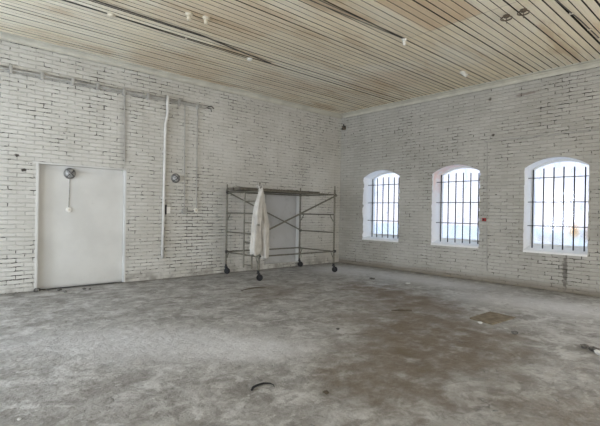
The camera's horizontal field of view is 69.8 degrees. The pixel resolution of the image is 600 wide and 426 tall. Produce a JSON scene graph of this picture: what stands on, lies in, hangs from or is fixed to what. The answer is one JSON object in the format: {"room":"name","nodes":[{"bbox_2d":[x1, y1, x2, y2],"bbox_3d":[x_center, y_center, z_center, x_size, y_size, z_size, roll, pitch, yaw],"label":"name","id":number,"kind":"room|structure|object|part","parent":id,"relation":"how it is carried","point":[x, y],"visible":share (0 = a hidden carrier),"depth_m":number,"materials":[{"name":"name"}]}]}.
{"room":"empty warehouse","nodes":[
{"label":"empty warehouse","id":0,"kind":"room"},
{"bbox_2d":[0,40,340,293],"bbox_3d":[-3.736,-0.911,9.014,12.800,4.650,0.600,1,0,-42],"label":"wall","id":1,"kind":"structure","parent":0,"point":[244,141],"depth_m":9.24,"materials":[{"name":"white brick"}]},
{"bbox_2d":[37,170,122,287],"bbox_3d":[-4.229,0.297,8.348,1.531,2.160,0.027,1,0,-42],"label":"door","id":2,"kind":"structure","parent":1,"relation":"in","point":[82,245],"depth_m":8.30,"materials":[{"name":"white paint"}]},
{"bbox_2d":[64,168,75,178],"bbox_3d":[-4.341,-0.749,8.129,0.210,0.210,0.121,1,0,-42],"label":"lamp","id":3,"kind":"object","parent":2,"relation":"attached to","point":[69,173],"visible":1,"depth_m":8.11,"materials":[{"name":"grey metal"}]},
{"bbox_2d":[66,179,71,211],"bbox_3d":[-4.379,-0.333,8.149,0.096,0.643,0.052,1,0,-42],"label":"switch","id":4,"kind":"object","parent":3,"relation":"hanging from","point":[68,209],"visible":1,"depth_m":8.16,"materials":[{"name":"white plastic"}]},
{"bbox_2d":[33,161,126,288],"bbox_3d":[-4.178,0.246,8.241,1.665,2.325,0.028,1,0,-42],"label":"trim","id":5,"kind":"structure","parent":1,"relation":"attached to","point":[36,162],"depth_m":7.74,"materials":[{"name":"white paint"}]},
{"bbox_2d":[0,65,213,111],"bbox_3d":[-4.833,-2.469,7.545,7.569,0.153,0.073,1,0,-42],"label":"conduit","id":6,"kind":"object","parent":1,"relation":"attached to","point":[10,68],"visible":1,"depth_m":8.33,"materials":[{"name":"grey metal"}]},
{"bbox_2d":[124,96,124,163],"bbox_3d":[-3.560,-1.722,8.735,0.038,1.440,0.018,1,0,-42],"label":"pipe","id":7,"kind":"object","parent":1,"relation":"attached to","point":[124,96],"visible":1,"depth_m":8.72,"materials":[{"name":"grey metal"}]},
{"bbox_2d":[160,95,169,257],"bbox_3d":[-2.906,-0.777,9.278,0.120,3.512,0.122,1,0,-42],"label":"vertical pipe","id":8,"kind":"object","parent":1,"relation":"attached to","point":[164,151],"visible":1,"depth_m":9.26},
{"bbox_2d":[165,205,169,213],"bbox_3d":[-2.886,-0.076,9.357,0.118,0.210,0.050,1,0,-42],"label":"switch box","id":9,"kind":"object","parent":1,"relation":"attached to","point":[167,209],"visible":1,"depth_m":9.33,"materials":[{"name":"white plastic"}]},
{"bbox_2d":[0,31,341,118],"bbox_3d":[-3.304,-2.978,8.868,12.400,0.100,0.140,1,0,-42],"label":"trim","id":10,"kind":"structure","parent":1,"relation":"attached to","point":[5,36],"depth_m":8.97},
{"bbox_2d":[171,173,179,182],"bbox_3d":[-2.713,-0.769,9.452,0.210,0.210,0.121,1,0,-42],"label":"lamp","id":11,"kind":"object","parent":1,"relation":"attached to","point":[175,178],"visible":1,"depth_m":9.43,"materials":[{"name":"grey metal"}]},
{"bbox_2d":[184,105,184,207],"bbox_3d":[-2.582,-1.262,9.617,0.048,2.330,0.022,1,0,-42],"label":"pipe","id":12,"kind":"object","parent":1,"relation":"attached to","point":[184,105],"visible":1,"depth_m":9.61,"materials":[{"name":"white metal"}]},
{"bbox_2d":[196,109,197,207],"bbox_3d":[-2.354,-1.263,9.821,0.037,2.340,0.022,1,0,-42],"label":"pipe","id":13,"kind":"object","parent":1,"relation":"attached to","point":[197,109],"visible":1,"depth_m":9.81,"materials":[{"name":"white metal"}]},
{"bbox_2d":[265,193,295,263],"bbox_3d":[-0.553,0.394,11.666,1.166,1.896,0.012,1,0,-42],"label":"panel","id":14,"kind":"object","parent":1,"relation":"attached to","point":[283,207],"depth_m":11.71,"materials":[{"name":"grey paint"}]},
{"bbox_2d":[0,262,599,425],"bbox_3d":[0.919,1.632,4.100,13.000,0.250,13.600,1,0,-42],"label":"floor","id":15,"kind":"structure","parent":0,"point":[188,350],"depth_m":4.59,"materials":[{"name":"concrete"}]},
{"bbox_2d":[251,382,273,390],"bbox_3d":[-0.328,1.474,3.665,0.215,0.022,0.114,1,0,-21],"label":"loop","id":16,"kind":"object","parent":15,"relation":"on","point":[259,384],"visible":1,"depth_m":3.69,"materials":[{"name":"black rubber"}]},
{"bbox_2d":[224,182,337,280],"bbox_3d":[-0.412,0.384,10.520,2.483,2.170,1.413,1,0,-42],"label":"scaffold","id":17,"kind":"object","parent":15,"relation":"on","point":[259,277],"visible":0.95,"depth_m":10.20,"materials":[{"name":"grey metal"}]},
{"bbox_3d":[-1.744,0.297,10.210,0.060,1.960,0.060,1,0,-42],"label":"post","id":18,"kind":"part","parent":17,"relation":"part of","materials":[{"name":"grey metal"}]},
{"bbox_3d":[-1.315,0.455,9.732,0.034,0.032,1.266,1,0,-42],"label":"rail","id":19,"kind":"part","parent":17,"relation":"part of","materials":[{"name":"grey metal"}]},
{"bbox_3d":[-1.307,0.005,9.730,0.034,0.032,1.266,1,0,-42],"label":"rail","id":20,"kind":"part","parent":17,"relation":"part of","materials":[{"name":"grey metal"}]},
{"bbox_3d":[-1.323,0.935,9.733,0.034,0.032,1.266,1,0,-42],"label":"rail","id":21,"kind":"part","parent":17,"relation":"part of","materials":[{"name":"grey metal"}]},
{"bbox_3d":[-1.298,-0.475,9.729,0.034,0.032,1.266,1,0,-42],"label":"rail","id":22,"kind":"part","parent":17,"relation":"part of","materials":[{"name":"grey metal"}]},
{"bbox_3d":[-0.881,0.319,9.252,0.060,1.950,0.060,1,0,-42],"label":"post","id":23,"kind":"part","parent":17,"relation":"part of","materials":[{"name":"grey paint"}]},
{"bbox_2d":[250,185,268,259],"bbox_3d":[-0.837,0.194,9.030,0.293,1.603,0.440,1,0,17],"label":"work overalls","id":24,"kind":"object","parent":17,"relation":"hanging from","point":[259,240],"visible":1,"depth_m":8.92,"materials":[{"name":"white fabric"}]},
{"bbox_3d":[-0.910,0.200,8.942,0.266,1.411,0.144,1,0,-42],"label":"leg","id":25,"kind":"part","parent":24,"relation":"part of","materials":[{"name":"white fabric"}]},
{"bbox_3d":[-0.760,0.236,9.115,0.155,1.521,0.246,1,0,31],"label":"leg","id":26,"kind":"part","parent":24,"relation":"part of","materials":[{"name":"white fabric"}]},
{"bbox_3d":[-0.863,0.930,10.974,2.345,0.032,0.034,1,0,-42],"label":"rail","id":27,"kind":"part","parent":17,"relation":"part of","materials":[{"name":"grey metal"}]},
{"bbox_3d":[-0.838,-0.489,10.971,2.345,0.032,0.034,1,0,-42],"label":"rail","id":28,"kind":"part","parent":17,"relation":"part of","materials":[{"name":"grey metal"}]},
{"bbox_2d":[227,187,309,194],"bbox_3d":[-0.706,-0.543,10.806,2.490,0.070,0.260,1,0,-42],"label":"plank","id":29,"kind":"object","parent":17,"relation":"on","point":[230,188],"visible":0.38,"depth_m":10.64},
{"bbox_2d":[234,187,319,193],"bbox_3d":[-0.494,-0.539,10.601,2.490,0.071,0.270,1,0,-42],"label":"plank","id":30,"kind":"object","parent":17,"relation":"on","point":[235,188],"visible":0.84,"depth_m":10.16,"materials":[{"name":"wood"}]},
{"bbox_3d":[0.000,0.948,10.015,2.345,0.032,0.034,1,0,-42],"label":"rail","id":31,"kind":"part","parent":17,"relation":"part of","materials":[{"name":"grey metal"}]},
{"bbox_3d":[0.025,-0.472,10.012,2.345,0.032,0.034,1,0,-42],"label":"rail","id":32,"kind":"part","parent":17,"relation":"part of","materials":[{"name":"grey metal"}]},
{"bbox_3d":[-0.001,0.308,11.780,0.060,1.990,0.060,1,0,-42],"label":"post","id":33,"kind":"part","parent":17,"relation":"part of","materials":[{"name":"grey metal"}]},
{"bbox_3d":[0.419,0.962,11.302,0.034,0.032,1.266,1,0,-42],"label":"rail","id":34,"kind":"part","parent":17,"relation":"part of","materials":[{"name":"grey metal"}]},
{"bbox_3d":[0.444,-0.468,11.298,0.034,0.032,1.266,1,0,-42],"label":"rail","id":35,"kind":"part","parent":17,"relation":"part of","materials":[{"name":"grey metal"}]},
{"bbox_3d":[0.428,0.482,11.300,0.034,0.032,1.266,1,0,-42],"label":"rail","id":36,"kind":"part","parent":17,"relation":"part of","materials":[{"name":"grey metal"}]},
{"bbox_3d":[0.436,0.032,11.300,0.034,0.032,1.266,1,0,-42],"label":"rail","id":37,"kind":"part","parent":17,"relation":"part of","materials":[{"name":"grey metal"}]},
{"bbox_3d":[0.862,0.321,10.821,0.060,2.000,0.060,1,0,-42],"label":"post","id":38,"kind":"part","parent":17,"relation":"part of","materials":[{"name":"grey metal"}]},
{"bbox_2d":[470,311,515,324],"bbox_3d":[2.801,1.524,6.256,0.760,0.019,0.410,1,0,-42],"label":"cardboard sheet","id":39,"kind":"object","parent":15,"relation":"on","point":[491,318],"visible":1,"depth_m":6.21,"materials":[{"name":"brown cardboard"}]},
{"bbox_2d":[588,346,599,351],"bbox_3d":[3.280,1.520,4.795,0.124,0.062,0.086,1,0,29],"label":"rubble piece","id":40,"kind":"object","parent":15,"relation":"on","point":[591,348],"visible":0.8,"depth_m":4.78,"materials":[{"name":"grey concrete"}]},
{"bbox_2d":[0,0,599,113],"bbox_3d":[1.000,-3.042,4.089,12.400,0.200,13.000,1,0,-42],"label":"ceiling","id":41,"kind":"structure","parent":0,"point":[305,43],"depth_m":7.34,"materials":[{"name":"beige wood"}]},
{"bbox_2d":[62,0,106,13],"bbox_3d":[-4.571,-3.033,5.016,4.560,0.022,0.060,1,0,-42],"label":"cable","id":42,"kind":"object","parent":41,"relation":"attached to","point":[62,0],"visible":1,"depth_m":6.27,"materials":[{"name":"black plastic"}]},
{"bbox_2d":[107,13,115,17],"bbox_3d":[-2.867,-2.999,6.530,0.120,0.040,0.120,1,0,-42],"label":"ceiling rose","id":43,"kind":"object","parent":41,"relation":"attached to","point":[111,15],"visible":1,"depth_m":6.50,"materials":[{"name":"white plastic"}]},
{"bbox_2d":[92,0,270,63],"bbox_3d":[-1.849,-2.988,7.110,0.151,0.022,3.811,1,0,44],"label":"cable","id":44,"kind":"object","parent":41,"relation":"attached to","point":[92,0],"visible":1,"depth_m":6.87,"materials":[{"name":"black plastic"}]},
{"bbox_2d":[115,16,247,58],"bbox_3d":[-1.913,-2.992,7.429,2.540,0.022,0.060,1,0,-42],"label":"cable","id":45,"kind":"object","parent":41,"relation":"attached to","point":[185,38],"visible":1,"depth_m":7.30,"materials":[{"name":"black plastic"}]},
{"bbox_2d":[185,12,192,20],"bbox_3d":[-1.668,-2.944,6.453,0.116,0.109,0.116,1,0,-42],"label":"ceiling rose","id":46,"kind":"object","parent":41,"relation":"attached to","point":[189,15],"visible":1,"depth_m":6.43,"materials":[{"name":"white plastic"}]},
{"bbox_2d":[202,15,209,24],"bbox_3d":[-1.435,-2.940,6.568,0.116,0.109,0.116,1,0,-42],"label":"ceiling rose","id":47,"kind":"object","parent":41,"relation":"attached to","point":[205,18],"visible":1,"depth_m":6.54,"materials":[{"name":"white plastic"}]},
{"bbox_2d":[310,0,402,38],"bbox_3d":[-0.553,-2.966,5.329,5.952,0.012,0.090,1,0,-40],"label":"cable","id":48,"kind":"object","parent":41,"relation":"attached to","point":[310,0],"visible":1,"depth_m":6.50,"materials":[{"name":"black plastic"}]},
{"bbox_2d":[319,0,404,38],"bbox_3d":[-0.493,-2.965,5.261,5.951,0.012,0.060,1,0,-41],"label":"cable","id":49,"kind":"object","parent":41,"relation":"attached to","point":[319,0],"visible":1,"depth_m":6.48,"materials":[{"name":"black plastic"}]},
{"bbox_2d":[460,71,467,76],"bbox_3d":[3.382,-2.854,8.868,0.120,0.124,0.169,1,0,-42],"label":"socket","id":50,"kind":"object","parent":41,"relation":"attached to","point":[463,73],"visible":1,"depth_m":8.84,"materials":[{"name":"white plastic"}]},
{"bbox_2d":[500,14,512,23],"bbox_3d":[3.041,-2.856,6.333,0.170,0.120,0.170,1,0,-42],"label":"ceiling rose","id":51,"kind":"object","parent":41,"relation":"attached to","point":[505,16],"visible":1,"depth_m":6.32,"materials":[{"name":"metal"}]},
{"bbox_2d":[517,8,529,17],"bbox_3d":[3.194,-2.853,6.148,0.170,0.120,0.170,1,0,-42],"label":"ceiling rose","id":52,"kind":"object","parent":41,"relation":"attached to","point":[523,10],"visible":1,"depth_m":6.13,"materials":[{"name":"metal"}]},
{"bbox_2d":[556,0,599,38],"bbox_3d":[3.569,-2.891,5.867,5.800,0.024,0.100,1,0,-42],"label":"cable","id":53,"kind":"object","parent":41,"relation":"attached to","point":[570,13],"visible":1,"depth_m":6.37,"materials":[{"name":"beige plastic"}]},
{"bbox_2d":[339,67,599,296],"bbox_3d":[5.907,-0.741,8.278,0.550,4.650,13.400,1,0,-42],"label":"wall","id":54,"kind":"structure","parent":0,"point":[419,142],"depth_m":9.79,"materials":[{"name":"grey brick"}]},
{"bbox_2d":[362,171,398,241],"bbox_3d":[2.412,-0.203,12.099,0.518,1.965,1.230,1,0,-42],"label":"window","id":55,"kind":"structure","parent":54,"relation":"in","point":[379,237],"depth_m":12.29,"materials":[{"name":"white paint"}]},
{"bbox_3d":[2.396,0.715,12.101,0.518,0.130,1.230,1,0,-42],"label":"sill","id":56,"kind":"part","parent":55,"relation":"part of","materials":[{"name":"paint"}]},
{"bbox_2d":[368,177,398,238],"bbox_3d":[2.383,-0.156,12.073,0.032,1.710,1.270,1,0,-42],"label":"window grille","id":57,"kind":"object","parent":55,"relation":"attached to","point":[383,184],"visible":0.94,"depth_m":12.08,"materials":[{"name":"metal"}]},
{"bbox_2d":[431,166,478,247],"bbox_3d":[3.882,-0.173,10.466,0.518,1.965,1.215,1,0,-42],"label":"window","id":58,"kind":"structure","parent":54,"relation":"in","point":[473,243],"depth_m":10.61,"materials":[{"name":"white paint"}]},
{"bbox_3d":[3.866,0.744,10.468,0.518,0.130,1.215,1,0,-42],"label":"sill","id":59,"kind":"part","parent":58,"relation":"part of","materials":[{"name":"paint"}]},
{"bbox_2d":[436,172,479,243],"bbox_3d":[3.853,-0.126,10.440,0.032,1.709,1.255,1,0,-42],"label":"window grille","id":60,"kind":"object","parent":58,"relation":"attached to","point":[478,180],"visible":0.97,"depth_m":10.39,"materials":[{"name":"metal"}]},
{"bbox_2d":[340,58,599,117],"bbox_3d":[5.560,-2.822,8.131,0.210,0.100,12.900,1,0,-42],"label":"trim","id":61,"kind":"structure","parent":54,"relation":"attached to","point":[594,63],"depth_m":9.67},
{"bbox_2d":[486,142,487,249],"bbox_3d":[4.226,-0.156,9.706,0.016,2.915,0.061,1,0,-42],"label":"cable","id":62,"kind":"object","parent":54,"relation":"attached to","point":[487,142],"visible":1,"depth_m":9.71,"materials":[{"name":"white plastic"}]},
{"bbox_2d":[523,159,588,256],"bbox_3d":[5.330,-0.144,8.858,0.518,1.965,1.173,1,0,-42],"label":"window","id":63,"kind":"structure","parent":54,"relation":"in","point":[537,247],"depth_m":8.94,"materials":[{"name":"white paint"}]},
{"bbox_3d":[5.314,0.773,8.860,0.518,0.130,1.173,1,0,-42],"label":"sill","id":64,"kind":"part","parent":63,"relation":"part of","materials":[{"name":"paint"}]},
{"bbox_2d":[527,166,588,250],"bbox_3d":[5.300,-0.097,8.832,0.032,1.709,1.213,1,0,-42],"label":"window grille","id":65,"kind":"object","parent":63,"relation":"attached to","point":[563,176],"visible":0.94,"depth_m":8.76,"materials":[{"name":"metal"}]},
{"label":"outside","id":66,"kind":"structure","parent":0,"visible":0},
{"bbox_2d":[375,223,587,245],"bbox_3d":[25.471,2.323,31.596,59.100,0.300,85.000,1,0,-42],"label":"ground","id":67,"kind":"structure","parent":66,"point":[568,233],"depth_m":42.03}
]}

